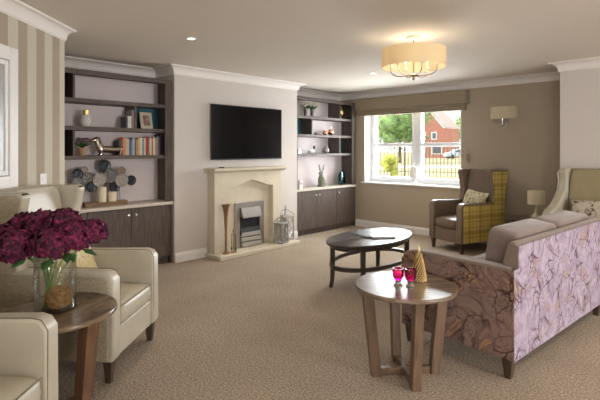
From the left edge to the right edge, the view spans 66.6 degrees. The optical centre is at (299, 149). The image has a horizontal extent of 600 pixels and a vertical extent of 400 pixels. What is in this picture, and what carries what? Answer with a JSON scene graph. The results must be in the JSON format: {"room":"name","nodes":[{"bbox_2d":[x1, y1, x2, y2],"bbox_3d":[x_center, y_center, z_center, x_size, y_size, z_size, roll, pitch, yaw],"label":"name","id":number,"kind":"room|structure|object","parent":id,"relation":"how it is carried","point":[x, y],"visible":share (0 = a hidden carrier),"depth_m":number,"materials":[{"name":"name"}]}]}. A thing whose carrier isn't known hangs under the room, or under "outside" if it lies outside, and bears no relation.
{"room":"living room","nodes":[
{"label":"living room","id":0,"kind":"room"},
{"bbox_2d":[0,12,64,186],"bbox_3d":[-2.510,0.177,1.485,5.218,2.345,4.089,0,0,44],"label":"wall","id":1,"kind":"structure","parent":0,"point":[41,55],"depth_m":3.39,"materials":[{"name":"paint"}]},
{"bbox_2d":[0,44,17,188],"bbox_3d":[-1.929,-0.207,2.657,0.022,0.945,0.914,0,0,0],"label":"picture frame","id":2,"kind":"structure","parent":1,"relation":"in","point":[9,66],"depth_m":3.02,"materials":[{"name":"white paint"}]},
{"bbox_2d":[0,0,76,40],"bbox_3d":[-1.906,-0.943,1.066,0.068,0.104,5.533,0,0,0],"label":"trim","id":3,"kind":"structure","parent":1,"relation":"attached to","point":[17,9],"depth_m":3.30,"materials":[{"name":"white paint"}]},
{"bbox_2d":[39,173,46,184],"bbox_3d":[-1.933,0.225,3.442,0.014,0.086,0.085,0,0,0],"label":"light switch","id":4,"kind":"object","parent":1,"relation":"attached to","point":[42,177],"visible":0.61,"depth_m":3.42,"materials":[{"name":"white paint"}]},
{"bbox_2d":[65,56,155,77],"bbox_3d":[-2.556,-0.943,4.854,0.104,0.104,2.305,0,0,44],"label":"trim","id":5,"kind":"structure","parent":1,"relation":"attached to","point":[71,62],"depth_m":5.24,"materials":[{"name":"white paint"}]},
{"bbox_2d":[68,67,336,201],"bbox_3d":[-1.609,0.177,6.068,0.200,2.345,7.170,0,0,44],"label":"wall","id":6,"kind":"structure","parent":0,"point":[68,67],"depth_m":5.61,"materials":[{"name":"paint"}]},
{"bbox_2d":[156,74,296,262],"bbox_3d":[-0.922,0.177,6.340,0.420,2.345,2.100,0,0,44],"label":"wall","id":7,"kind":"structure","parent":0,"point":[192,97],"depth_m":5.72,"materials":[{"name":"grey paint"}]},
{"bbox_2d":[153,64,173,77],"bbox_3d":[-1.645,-0.943,5.506,0.524,0.104,0.104,0,0,44],"label":"trim","id":8,"kind":"structure","parent":7,"relation":"attached to","point":[165,70],"depth_m":5.51,"materials":[{"name":"white paint"}]},
{"bbox_2d":[174,247,206,262],"bbox_3d":[-1.331,1.292,5.593,0.018,0.115,0.455,0,0,44],"label":"baseboard","id":9,"kind":"structure","parent":7,"relation":"attached to","point":[197,253],"depth_m":5.57,"materials":[{"name":"white paint"}]},
{"bbox_2d":[171,64,305,90],"bbox_3d":[-0.733,-0.943,6.159,0.104,0.104,2.308,0,0,44],"label":"trim","id":10,"kind":"structure","parent":7,"relation":"attached to","point":[182,70],"depth_m":6.02,"materials":[{"name":"white paint"}]},
{"bbox_2d":[211,104,281,159],"bbox_3d":[-0.706,-0.216,6.223,0.054,0.727,1.230,0,0,44],"label":"television","id":11,"kind":"object","parent":7,"relation":"attached to","point":[237,132],"visible":1,"depth_m":6.16,"materials":[{"name":"black plastic"}]},
{"bbox_2d":[289,231,297,238],"bbox_3d":[-0.131,1.292,6.853,0.018,0.115,0.265,0,0,44],"label":"baseboard","id":12,"kind":"structure","parent":7,"relation":"attached to","point":[295,232],"depth_m":6.90,"materials":[{"name":"white paint"}]},
{"bbox_2d":[297,88,340,100],"bbox_3d":[0.227,-0.943,7.776,0.104,0.104,1.565,0,0,44],"label":"trim","id":13,"kind":"structure","parent":7,"relation":"attached to","point":[301,92],"depth_m":7.88,"materials":[{"name":"white paint"}]},
{"bbox_2d":[20,0,599,93],"bbox_3d":[1.186,-1.095,1.681,10.200,0.200,9.670,0,0,44],"label":"ceiling","id":14,"kind":"structure","parent":0,"point":[330,46],"depth_m":3.89,"materials":[{"name":"paint"}]},
{"bbox_2d":[382,35,446,80],"bbox_3d":[1.003,-0.802,4.040,0.556,0.385,0.556,0,0,24],"label":"chandelier","id":15,"kind":"object","parent":14,"relation":"hanging from","point":[414,57],"visible":1,"depth_m":3.86,"materials":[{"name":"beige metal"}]},
{"bbox_2d":[548,57,599,71],"bbox_3d":[5.106,-0.943,3.158,6.161,0.104,0.104,0,0,44],"label":"trim","id":16,"kind":"structure","parent":14,"relation":"attached to","point":[594,62],"depth_m":5.09,"materials":[{"name":"white paint"}]},
{"bbox_2d":[58,226,599,399],"bbox_3d":[1.186,1.390,1.681,10.200,0.080,9.670,0,0,44],"label":"floor","id":17,"kind":"structure","parent":0,"point":[268,325],"depth_m":3.07,"materials":[{"name":"carpet"}]},
{"bbox_2d":[0,312,57,399],"bbox_3d":[-1.488,0.799,1.648,0.887,1.102,0.692,0,0,1],"label":"armchair","id":18,"kind":"object","parent":17,"relation":"on","point":[28,340],"visible":1,"depth_m":1.89,"materials":[{"name":"beige leather"}]},
{"bbox_2d":[0,376,40,399],"bbox_3d":[-1.355,0.985,1.645,0.620,0.159,0.486,0,0,1],"label":"seat cushion","id":19,"kind":"object","parent":18,"relation":"on","point":[11,387],"depth_m":1.79,"materials":[{"name":"beige leather"}]},
{"bbox_2d":[0,292,117,399],"bbox_3d":[-1.238,1.080,2.312,0.586,0.540,0.586,0,0,25],"label":"side table","id":20,"kind":"object","parent":17,"relation":"on","point":[91,308],"visible":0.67,"depth_m":2.22,"materials":[{"name":"brown wood"}]},
{"bbox_2d":[33,250,75,314],"bbox_3d":[-1.245,0.667,2.325,0.194,0.285,0.194,0,0,44],"label":"glass vase","id":21,"kind":"object","parent":20,"relation":"on","point":[36,263],"visible":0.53,"depth_m":2.29,"materials":[{"name":"glass"}]},
{"bbox_2d":[0,223,45,283],"bbox_3d":[-1.438,0.585,2.303,0.313,0.425,0.172,0,0,20],"label":"hydrangea","id":22,"kind":"object","parent":21,"relation":"in","point":[2,226],"visible":0.21,"depth_m":2.31,"materials":[{"name":"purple plant"}]},
{"bbox_2d":[0,228,47,286],"bbox_3d":[-1.395,0.593,2.252,0.212,0.410,0.204,0,0,9],"label":"hydrangea","id":23,"kind":"object","parent":21,"relation":"in","point":[14,247],"visible":0.84,"depth_m":2.19,"materials":[{"name":"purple plant"}]},
{"bbox_2d":[6,211,48,278],"bbox_3d":[-1.399,0.561,2.404,0.281,0.473,0.187,0,0,0],"label":"hydrangea","id":24,"kind":"object","parent":21,"relation":"in","point":[16,219],"visible":0.25,"depth_m":2.34,"materials":[{"name":"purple plant"}]},
{"bbox_2d":[19,208,54,278],"bbox_3d":[-1.326,0.551,2.364,0.209,0.494,0.209,0,0,0],"label":"hydrangea","id":25,"kind":"object","parent":21,"relation":"in","point":[36,221],"visible":0.41,"depth_m":2.30,"materials":[{"name":"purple plant"}]},
{"bbox_2d":[28,228,70,307],"bbox_3d":[-1.217,0.589,2.238,0.192,0.417,0.185,0,0,0],"label":"hydrangea","id":26,"kind":"object","parent":21,"relation":"in","point":[46,243],"visible":0.86,"depth_m":2.18,"materials":[{"name":"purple plant"}]},
{"bbox_2d":[44,285,69,308],"bbox_3d":[-1.219,0.745,2.312,0.127,0.119,0.128,0,0,-44],"label":"moss ball","id":27,"kind":"object","parent":21,"relation":"in","point":[57,297],"visible":0.98,"depth_m":2.27,"materials":[{"name":"plant"}]},
{"bbox_2d":[45,207,82,303],"bbox_3d":[-1.212,0.548,2.346,0.182,0.499,0.190,0,0,-42],"label":"hydrangea","id":28,"kind":"object","parent":21,"relation":"in","point":[61,217],"visible":0.59,"depth_m":2.29,"materials":[{"name":"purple plant"}]},
{"bbox_2d":[44,219,94,307],"bbox_3d":[-1.142,0.573,2.282,0.218,0.450,0.191,0,0,-35],"label":"hydrangea","id":29,"kind":"object","parent":21,"relation":"in","point":[77,236],"visible":0.82,"depth_m":2.24,"materials":[{"name":"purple plant"}]},
{"bbox_2d":[47,218,109,307],"bbox_3d":[-1.132,0.577,2.363,0.279,0.443,0.158,0,0,0],"label":"hydrangea","id":30,"kind":"object","parent":21,"relation":"in","point":[99,231],"visible":0.66,"depth_m":2.33,"materials":[{"name":"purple plant"}]},
{"bbox_2d":[0,184,157,383],"bbox_3d":[-1.477,0.799,2.972,0.887,1.102,0.692,0,0,4],"label":"armchair","id":31,"kind":"object","parent":17,"relation":"on","point":[128,275],"visible":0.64,"depth_m":2.73,"materials":[{"name":"beige leather"}]},
{"bbox_2d":[8,186,61,268],"bbox_3d":[-1.728,0.590,2.990,0.184,0.685,0.500,0,0,4],"label":"cushion","id":32,"kind":"object","parent":31,"relation":"on","point":[44,197],"depth_m":3.02,"materials":[{"name":"beige leather"}]},
{"bbox_2d":[52,247,97,268],"bbox_3d":[-1.482,0.750,3.002,0.190,0.329,0.403,0,0,6],"label":"cushion","id":33,"kind":"object","parent":31,"relation":"on","point":[85,260],"visible":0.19,"depth_m":2.99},
{"bbox_2d":[121,282,150,322],"bbox_3d":[-1.344,0.985,2.962,0.620,0.159,0.486,0,0,4],"label":"seat cushion","id":34,"kind":"object","parent":31,"relation":"on","point":[135,296],"depth_m":2.95,"materials":[{"name":"beige leather"}]},
{"bbox_2d":[65,67,172,263],"bbox_3d":[-2.158,0.261,5.045,0.415,2.178,1.470,0,0,44],"label":"shelving unit","id":35,"kind":"object","parent":17,"relation":"on","point":[107,96],"visible":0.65,"depth_m":5.20,"materials":[{"name":"brown wood"}]},
{"bbox_2d":[75,137,89,155],"bbox_3d":[-2.294,-0.031,4.818,0.168,0.193,0.167,0,0,-7],"label":"potted plant","id":36,"kind":"object","parent":35,"relation":"on","point":[81,151],"visible":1,"depth_m":4.80,"materials":[{"name":"green plant"}]},
{"bbox_2d":[79,110,91,125],"bbox_3d":[-2.273,-0.329,4.847,0.135,0.178,0.136,0,0,44],"label":"vase","id":37,"kind":"object","parent":35,"relation":"on","point":[85,120],"visible":0.94,"depth_m":4.82,"materials":[{"name":"white ceramic"}]},
{"bbox_2d":[72,160,135,207],"bbox_3d":[-2.121,0.364,5.011,0.103,0.503,0.715,0,0,44],"label":"disc sculpture","id":38,"kind":"object","parent":35,"relation":"on","point":[117,179],"visible":0.98,"depth_m":5.00,"materials":[{"name":"grey metal"}]},
{"bbox_2d":[98,187,105,201],"bbox_3d":[-2.140,0.481,4.938,0.089,0.167,0.089,0,0,44],"label":"pillar candle","id":39,"kind":"object","parent":38,"relation":"on","point":[101,190],"visible":1,"depth_m":4.90,"materials":[{"name":"beige wax"}]},
{"bbox_2d":[108,191,116,200],"bbox_3d":[-2.063,0.511,5.018,0.093,0.108,0.093,0,0,44],"label":"pillar candle","id":40,"kind":"object","parent":38,"relation":"on","point":[112,195],"visible":1,"depth_m":4.98,"materials":[{"name":"beige wax"}]},
{"bbox_2d":[90,137,122,155],"bbox_3d":[-2.102,-0.034,5.014,0.087,0.203,0.386,0,0,44],"label":"dog figurine","id":41,"kind":"object","parent":35,"relation":"on","point":[100,148],"visible":0.97,"depth_m":4.95,"materials":[{"name":"silver metal"}]},
{"bbox_2d":[113,141,120,154],"bbox_3d":[-2.059,-0.018,5.146,0.140,0.165,0.021,0,0,44],"label":"book","id":42,"kind":"object","parent":35,"relation":"on","point":[115,143],"visible":0.52,"depth_m":5.13,"materials":[{"name":"paper"}]},
{"bbox_2d":[117,137,125,154],"bbox_3d":[-2.025,-0.035,5.182,0.140,0.200,0.032,0,0,44],"label":"book","id":43,"kind":"object","parent":35,"relation":"on","point":[122,138],"visible":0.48,"depth_m":5.14,"materials":[{"name":"paper"}]},
{"bbox_2d":[121,117,127,127],"bbox_3d":[-1.980,-0.302,5.142,0.130,0.125,0.021,0,0,44],"label":"book","id":44,"kind":"object","parent":35,"relation":"on","point":[124,120],"visible":0.86,"depth_m":5.11,"materials":[{"name":"paper"}]},
{"bbox_2d":[80,199,172,212],"bbox_3d":[-2.124,0.633,5.013,0.310,0.036,1.470,0,0,44],"label":"countertop","id":45,"kind":"structure","parent":35,"relation":"on","point":[147,203],"depth_m":5.09,"materials":[{"name":"stone"}]},
{"bbox_2d":[123,116,130,127],"bbox_3d":[-1.957,-0.307,5.167,0.130,0.135,0.042,0,0,44],"label":"book","id":46,"kind":"object","parent":35,"relation":"on","point":[129,117],"visible":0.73,"depth_m":5.12,"materials":[{"name":"paper"}]},
{"bbox_2d":[128,138,130,154],"bbox_3d":[-1.978,-0.033,5.231,0.140,0.195,0.017,0,0,44],"label":"book","id":47,"kind":"object","parent":35,"relation":"on","point":[128,138],"visible":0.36,"depth_m":5.19,"materials":[{"name":"paper"}]},
{"bbox_2d":[126,110,133,127],"bbox_3d":[-1.933,-0.340,5.192,0.130,0.200,0.024,0,0,44],"label":"book","id":48,"kind":"object","parent":35,"relation":"on","point":[128,113],"visible":0.68,"depth_m":5.15,"materials":[{"name":"paper"}]},
{"bbox_2d":[131,138,134,154],"bbox_3d":[-1.948,-0.035,5.263,0.140,0.200,0.027,0,0,44],"label":"book","id":49,"kind":"object","parent":35,"relation":"on","point":[133,139],"visible":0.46,"depth_m":5.22,"materials":[{"name":"paper"}]},
{"bbox_2d":[135,138,139,154],"bbox_3d":[-1.902,-0.035,5.311,0.140,0.200,0.023,0,0,44],"label":"book","id":50,"kind":"object","parent":35,"relation":"on","point":[135,138],"visible":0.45,"depth_m":5.26,"materials":[{"name":"paper"}]},
{"bbox_2d":[137,137,141,154],"bbox_3d":[-1.885,-0.037,5.329,0.140,0.205,0.027,0,0,44],"label":"book","id":51,"kind":"object","parent":35,"relation":"on","point":[137,137],"visible":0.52,"depth_m":5.28,"materials":[{"name":"paper"}]},
{"bbox_2d":[142,138,145,154],"bbox_3d":[-1.855,-0.035,5.360,0.140,0.200,0.027,0,0,44],"label":"book","id":52,"kind":"object","parent":35,"relation":"on","point":[142,138],"visible":0.38,"depth_m":5.32,"materials":[{"name":"paper"}]},
{"bbox_2d":[142,137,147,154],"bbox_3d":[-1.835,-0.043,5.381,0.140,0.215,0.030,0,0,44],"label":"book","id":53,"kind":"object","parent":35,"relation":"on","point":[142,137],"visible":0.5,"depth_m":5.34,"materials":[{"name":"paper"}]},
{"bbox_2d":[139,112,152,128],"bbox_3d":[-1.821,-0.339,5.372,0.094,0.194,0.155,0,0,40],"label":"photo frame","id":54,"kind":"object","parent":35,"relation":"on","point":[145,118],"visible":0.9,"depth_m":5.36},
{"bbox_2d":[143,115,149,125],"bbox_3d":[-1.808,-0.338,5.361,0.030,0.123,0.085,0,0,40],"label":"photo","id":55,"kind":"object","parent":54,"relation":"attached to","point":[146,118],"depth_m":5.36},
{"bbox_2d":[148,138,151,154],"bbox_3d":[-1.805,-0.037,5.413,0.140,0.205,0.027,0,0,44],"label":"book","id":56,"kind":"object","parent":35,"relation":"on","point":[150,139],"visible":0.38,"depth_m":5.36,"materials":[{"name":"paper"}]},
{"bbox_2d":[148,137,154,154],"bbox_3d":[-1.774,-0.043,5.445,0.140,0.215,0.027,0,0,44],"label":"book","id":57,"kind":"object","parent":35,"relation":"on","point":[148,137],"visible":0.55,"depth_m":5.40,"materials":[{"name":"paper"}]},
{"bbox_2d":[154,135,161,154],"bbox_3d":[-1.712,-0.055,5.510,0.140,0.240,0.027,0,0,44],"label":"book","id":58,"kind":"object","parent":35,"relation":"on","point":[160,136],"visible":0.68,"depth_m":5.47,"materials":[{"name":"paper"}]},
{"bbox_2d":[158,137,159,154],"bbox_3d":[-1.728,-0.040,5.493,0.140,0.210,0.019,0,0,44],"label":"book","id":59,"kind":"object","parent":35,"relation":"on","point":[158,137],"visible":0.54,"depth_m":5.44,"materials":[{"name":"paper"}]},
{"bbox_2d":[204,166,299,260],"bbox_3d":[-0.597,0.792,6.130,0.339,1.115,1.405,0,0,44],"label":"fireplace","id":60,"kind":"object","parent":17,"relation":"on","point":[227,185],"visible":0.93,"depth_m":5.99,"materials":[{"name":"beige stone"}]},
{"bbox_2d":[221,204,230,254],"bbox_3d":[-0.924,0.993,5.700,0.120,0.615,0.120,0,0,44],"label":"vase","id":61,"kind":"object","parent":60,"relation":"on","point":[225,207],"visible":1,"depth_m":5.68,"materials":[{"name":"brown metal"}]},
{"bbox_2d":[230,229,236,252],"bbox_3d":[-0.842,1.153,5.787,0.089,0.295,0.089,0,0,-1],"label":"tools","id":62,"kind":"object","parent":60,"relation":"on","point":[233,230],"visible":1,"depth_m":5.78,"materials":[{"name":"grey metal"}]},
{"bbox_2d":[204,166,286,172],"bbox_3d":[-0.690,0.263,6.112,0.229,0.055,1.250,0,0,44],"label":"mantel shelf","id":63,"kind":"object","parent":60,"relation":"attached to","point":[255,169],"depth_m":6.00,"materials":[{"name":"beige stone"}]},
{"bbox_2d":[234,200,263,247],"bbox_3d":[-0.660,1.002,6.159,0.085,0.595,0.500,0,0,44],"label":"fire","id":64,"kind":"object","parent":60,"relation":"on","point":[248,216],"visible":0.99,"depth_m":6.14,"materials":[{"name":"metal"}]},
{"bbox_2d":[240,206,261,218],"bbox_3d":[-0.658,0.842,6.157,0.079,0.134,0.330,0,0,44],"label":"hood","id":65,"kind":"object","parent":64,"relation":"attached to","point":[246,212],"depth_m":6.14,"materials":[{"name":"metal"}]},
{"bbox_2d":[274,213,288,243],"bbox_3d":[-0.258,1.090,6.356,0.161,0.420,0.163,0,0,35],"label":"lantern","id":66,"kind":"object","parent":60,"relation":"on","point":[278,226],"visible":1,"depth_m":6.35,"materials":[{"name":"grey wood"}]},
{"bbox_2d":[281,206,294,240],"bbox_3d":[-0.211,1.052,6.594,0.196,0.497,0.197,0,0,38],"label":"lantern","id":67,"kind":"object","parent":60,"relation":"on","point":[285,209],"visible":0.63,"depth_m":6.58,"materials":[{"name":"grey metal"}]},
{"bbox_2d":[297,96,355,235],"bbox_3d":[0.327,0.261,7.653,0.415,2.178,1.515,0,0,44],"label":"shelving unit","id":68,"kind":"object","parent":17,"relation":"on","point":[328,207],"visible":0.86,"depth_m":7.72,"materials":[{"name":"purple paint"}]},
{"bbox_2d":[298,180,302,188],"bbox_3d":[0.004,0.547,7.137,0.043,0.135,0.070,0,0,44],"label":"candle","id":69,"kind":"object","parent":68,"relation":"on","point":[300,183],"visible":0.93,"depth_m":7.11,"materials":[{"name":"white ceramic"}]},
{"bbox_2d":[301,102,311,115],"bbox_3d":[0.102,-0.654,7.386,0.202,0.248,0.200,0,0,-16],"label":"flower pot","id":70,"kind":"object","parent":68,"relation":"on","point":[306,109],"visible":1,"depth_m":7.35,"materials":[{"name":"white ceramic"}]},
{"bbox_2d":[309,102,317,115],"bbox_3d":[0.209,-0.653,7.504,0.225,0.247,0.211,0,0,-1],"label":"flower pot","id":71,"kind":"object","parent":68,"relation":"on","point":[312,108],"visible":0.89,"depth_m":7.47,"materials":[{"name":"white ceramic"}]},
{"bbox_2d":[317,165,326,186],"bbox_3d":[0.376,0.431,7.655,0.144,0.376,0.220,0,0,32],"label":"figurine","id":72,"kind":"object","parent":68,"relation":"on","point":[321,179],"visible":0.99,"depth_m":7.59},
{"bbox_2d":[297,184,355,191],"bbox_3d":[0.360,0.633,7.621,0.310,0.036,1.515,0,0,44],"label":"countertop","id":73,"kind":"structure","parent":68,"relation":"on","point":[310,188],"depth_m":7.58,"materials":[{"name":"stone"}]},
{"bbox_2d":[338,170,344,184],"bbox_3d":[0.732,0.485,8.005,0.071,0.260,0.180,0,0,44],"label":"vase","id":74,"kind":"object","parent":68,"relation":"on","point":[341,176],"visible":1,"depth_m":7.96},
{"bbox_2d":[326,228,411,295],"bbox_3d":[0.726,1.119,4.673,0.674,0.469,1.214,0,0,42],"label":"coffee table","id":75,"kind":"object","parent":17,"relation":"on","point":[352,245],"visible":0.81,"depth_m":4.44,"materials":[{"name":"wood"}]},
{"bbox_2d":[344,231,366,237],"bbox_3d":[0.631,0.882,4.730,0.290,0.006,0.220,0,0,38],"label":"magazine","id":76,"kind":"object","parent":75,"relation":"on","point":[348,234],"visible":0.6,"depth_m":4.68,"materials":[{"name":"paper"}]},
{"bbox_2d":[351,231,377,237],"bbox_3d":[0.692,0.874,4.718,0.200,0.010,0.270,0,0,-32],"label":"magazine","id":77,"kind":"object","parent":76,"relation":"on","point":[361,233],"visible":0.88,"depth_m":4.72,"materials":[{"name":"white paper"}]},
{"bbox_2d":[369,234,395,238],"bbox_3d":[0.827,0.875,4.609,0.240,0.018,0.150,0,0,-6],"label":"book","id":78,"kind":"object","parent":75,"relation":"on","point":[373,236],"visible":0.93,"depth_m":4.55,"materials":[{"name":"white paper"}]},
{"bbox_2d":[355,271,457,391],"bbox_3d":[0.633,1.080,2.752,0.604,0.540,0.604,0,0,-5],"label":"side table","id":79,"kind":"object","parent":17,"relation":"on","point":[438,291],"visible":0.91,"depth_m":2.71,"materials":[{"name":"brown wood"}]},
{"bbox_2d":[392,267,403,286],"bbox_3d":[0.584,0.758,2.722,0.066,0.104,0.066,0,0,44],"label":"tealight holder","id":80,"kind":"object","parent":79,"relation":"on","point":[398,272],"visible":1,"depth_m":2.70,"materials":[{"name":"pink glass"}]},
{"bbox_2d":[392,267,403,279],"bbox_3d":[0.584,0.740,2.722,0.066,0.068,0.066,0,0,44],"label":"cup","id":81,"kind":"object","parent":80,"relation":"on","point":[398,272],"depth_m":2.70,"materials":[{"name":"pink glass"}]},
{"bbox_2d":[405,268,415,287],"bbox_3d":[0.653,0.758,2.702,0.066,0.104,0.066,0,0,44],"label":"tealight holder","id":82,"kind":"object","parent":79,"relation":"on","point":[410,273],"visible":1,"depth_m":2.68,"materials":[{"name":"pink glass"}]},
{"bbox_2d":[405,268,415,280],"bbox_3d":[0.653,0.740,2.702,0.066,0.068,0.066,0,0,44],"label":"cup","id":83,"kind":"object","parent":82,"relation":"on","point":[410,273],"depth_m":2.68,"materials":[{"name":"pink glass"}]},
{"bbox_2d":[412,245,426,282],"bbox_3d":[0.732,0.700,2.815,0.096,0.221,0.094,0,0,44],"label":"cone","id":84,"kind":"object","parent":79,"relation":"on","point":[421,277],"visible":0.76,"depth_m":2.79,"materials":[{"name":"gold metal"}]},
{"bbox_2d":[429,168,507,254],"bbox_3d":[2.317,0.811,6.290,0.877,1.078,0.612,0,0,-26],"label":"armchair","id":85,"kind":"object","parent":17,"relation":"on","point":[451,220],"visible":0.96,"depth_m":6.11,"materials":[{"name":"beige leather"}]},
{"bbox_2d":[435,215,455,229],"bbox_3d":[2.202,0.985,6.233,0.620,0.159,0.406,0,0,-26],"label":"seat cushion","id":86,"kind":"object","parent":85,"relation":"on","point":[442,222],"depth_m":6.13,"materials":[{"name":"beige leather"}]},
{"bbox_2d":[462,189,488,202],"bbox_3d":[2.376,0.738,6.253,0.194,0.383,0.410,0,0,-23],"label":"cushion","id":87,"kind":"object","parent":85,"relation":"on","point":[471,196],"visible":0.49,"depth_m":6.20,"materials":[{"name":"beige fabric"}]},
{"bbox_2d":[467,169,488,201],"bbox_3d":[2.538,0.603,6.400,0.181,0.660,0.420,0,0,-26],"label":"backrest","id":88,"kind":"object","parent":85,"relation":"on","point":[477,179],"depth_m":6.39,"materials":[{"name":"fabric"}]},
{"bbox_2d":[402,210,599,379],"bbox_3d":[1.599,0.926,3.475,1.660,0.849,0.800,0,0,-41],"label":"sofa","id":89,"kind":"object","parent":17,"relation":"on","point":[535,278],"visible":0.95,"depth_m":2.90,"materials":[{"name":"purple fabric"}]},
{"bbox_2d":[473,253,485,259],"bbox_3d":[1.806,0.970,3.774,0.701,0.190,0.600,0,0,-41],"label":"seat cushion","id":90,"kind":"object","parent":89,"relation":"on","point":[482,256],"depth_m":3.78,"materials":[{"name":"beige fabric"}]},
{"bbox_2d":[485,219,555,262],"bbox_3d":[1.514,0.713,3.130,0.675,0.424,0.241,0,0,-41],"label":"cushion","id":91,"kind":"object","parent":89,"relation":"on","point":[499,237],"depth_m":2.94,"materials":[{"name":"beige fabric"}]},
{"bbox_2d":[535,210,588,227],"bbox_3d":[2.028,0.713,3.576,0.675,0.424,0.241,0,0,-41],"label":"cushion","id":92,"kind":"object","parent":89,"relation":"on","point":[561,218],"depth_m":3.46,"materials":[{"name":"beige fabric"}]},
{"bbox_2d":[504,215,531,221],"bbox_3d":[2.805,1.097,5.642,0.524,0.505,0.524,0,0,44],"label":"table","id":93,"kind":"object","parent":17,"relation":"on","point":[514,218],"visible":0.26,"depth_m":5.68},
{"bbox_2d":[527,190,544,218],"bbox_3d":[2.894,0.675,5.598,0.200,0.340,0.200,0,0,44],"label":"table lamp","id":94,"kind":"object","parent":93,"relation":"on","point":[534,197],"visible":0.91,"depth_m":5.53,"materials":[{"name":"fabric"}]},
{"bbox_2d":[542,168,599,214],"bbox_3d":[2.981,0.778,4.635,0.865,1.145,0.812,0,0,-39],"label":"armchair","id":95,"kind":"object","parent":17,"relation":"on","point":[573,183],"visible":0.26,"depth_m":4.92,"materials":[{"name":"fabric"}]},
{"bbox_2d":[568,169,599,210],"bbox_3d":[3.169,0.570,4.789,0.188,0.725,0.620,0,0,-39],"label":"backrest","id":96,"kind":"object","parent":95,"relation":"on","point":[583,184],"depth_m":4.89,"materials":[{"name":"fabric"}]},
{"bbox_2d":[571,199,599,218],"bbox_3d":[3.031,0.695,4.649,0.195,0.395,0.543,0,0,-41],"label":"cushion","id":97,"kind":"object","parent":95,"relation":"on","point":[590,208],"visible":0.46,"depth_m":4.69,"materials":[{"name":"fabric"}]},
{"bbox_2d":[343,80,559,227],"bbox_3d":[2.194,0.177,7.166,3.793,2.345,0.335,0,0,44],"label":"wall","id":98,"kind":"structure","parent":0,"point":[528,147],"depth_m":6.45,"materials":[{"name":"beige paint"}]},
{"bbox_2d":[355,90,469,116],"bbox_3d":[1.725,-0.719,7.332,1.985,0.292,0.139,0,0,44],"label":"blind","id":99,"kind":"object","parent":98,"relation":"attached to","point":[457,100],"visible":1,"depth_m":7.17,"materials":[{"name":"beige fabric"}]},
{"bbox_2d":[409,166,418,183],"bbox_3d":[1.849,0.411,7.394,0.152,0.300,0.152,0,0,44],"label":"vase","id":100,"kind":"object","parent":98,"relation":"on","point":[414,172],"visible":1,"depth_m":7.35,"materials":[{"name":"white ceramic"}]},
{"bbox_2d":[371,111,460,185],"bbox_3d":[1.917,-0.102,7.557,1.754,1.335,0.094,0,0,44],"label":"window","id":101,"kind":"structure","parent":98,"relation":"attached to","point":[417,144],"depth_m":7.52,"materials":[{"name":"white plastic"}]},
{"bbox_2d":[355,219,487,243],"bbox_3d":[2.230,1.292,6.936,3.423,0.115,0.018,0,0,44],"label":"baseboard","id":102,"kind":"structure","parent":98,"relation":"attached to","point":[364,223],"depth_m":7.60,"materials":[{"name":"white paint"}]},
{"bbox_2d":[340,71,559,100],"bbox_3d":[2.066,-0.943,7.033,3.793,0.104,0.104,0,0,44],"label":"trim","id":103,"kind":"structure","parent":98,"relation":"attached to","point":[548,76],"depth_m":6.76,"materials":[{"name":"white paint"}]},
{"bbox_2d":[490,106,518,127],"bbox_3d":[2.803,-0.450,6.322,0.380,0.290,0.118,0,0,44],"label":"wall light","id":104,"kind":"object","parent":98,"relation":"attached to","point":[499,112],"visible":1,"depth_m":6.27,"materials":[{"name":"beige fabric"}]},
{"bbox_2d":[560,68,599,168],"bbox_3d":[5.600,0.177,3.457,6.257,2.345,1.010,0,0,44],"label":"wall pier","id":105,"kind":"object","parent":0,"point":[579,89],"visible":0.4,"depth_m":5.11,"materials":[{"name":"grey paint"}]},
{"label":"outside","id":106,"kind":"structure","parent":0,"visible":0},
{"bbox_2d":[378,152,459,179],"bbox_3d":[42.371,1.500,102.497,200.000,0.300,193.110,0,0,44],"label":"ground","id":107,"kind":"structure","parent":106,"point":[426,160],"depth_m":32.47,"materials":[{"name":"green plant"}]},
{"bbox_2d":[378,112,434,162],"bbox_3d":[9.951,-2.807,45.692,6.805,8.315,6.742,0,0,-3],"label":"tree","id":108,"kind":"object","parent":107,"relation":"on","point":[391,128],"visible":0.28,"depth_m":44.21,"materials":[{"name":"green plant"}]},
{"bbox_2d":[379,138,457,176],"bbox_3d":[5.509,0.400,22.255,6.948,1.900,0.090,0,0,21],"label":"fence","id":109,"kind":"object","parent":107,"relation":"on","point":[380,171],"visible":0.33,"depth_m":22.34,"materials":[{"name":"paint"}]},
{"bbox_2d":[424,112,459,157],"bbox_3d":[22.598,-3.010,73.523,9.785,8.720,2.774,0,0,-31],"label":"brick house","id":110,"kind":"structure","parent":107,"relation":"on","point":[435,132],"depth_m":71.99,"materials":[{"name":"brick"}]},
{"bbox_2d":[443,149,459,158],"bbox_3d":[22.888,0.640,66.000,3.995,1.420,1.640,0,0,-6],"label":"car","id":111,"kind":"object","parent":107,"relation":"on","point":[453,150],"visible":0.44,"depth_m":65.15,"materials":[{"name":"white paint"}]},
{"bbox_2d":[453,115,459,139],"bbox_3d":[35.645,-3.299,99.143,7.336,9.298,7.044,0,0,44],"label":"tree","id":112,"kind":"object","parent":107,"relation":"on","point":[457,120],"visible":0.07,"depth_m":99.83,"materials":[{"name":"green plant"}]},
{"bbox_3d":[4.710,1.340,18.928,5.131,0.020,5.923,0,0,44],"label":"path","id":113,"kind":"object","parent":107,"relation":"on","visible":0},
{"bbox_2d":[381,154,399,175],"bbox_3d":[3.830,0.766,19.513,0.811,1.168,0.911,0,0,-10],"label":"shrub","id":114,"kind":"object","parent":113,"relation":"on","point":[389,163],"visible":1,"depth_m":19.28,"materials":[{"name":"yellow plant"}]},
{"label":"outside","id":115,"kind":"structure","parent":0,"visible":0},
{"bbox_2d":[378,165,459,167],"bbox_3d":[9.289,1.340,35.500,11.357,0.020,5.000,0,0,0],"label":"path","id":116,"kind":"structure","parent":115,"point":[399,166],"depth_m":35.75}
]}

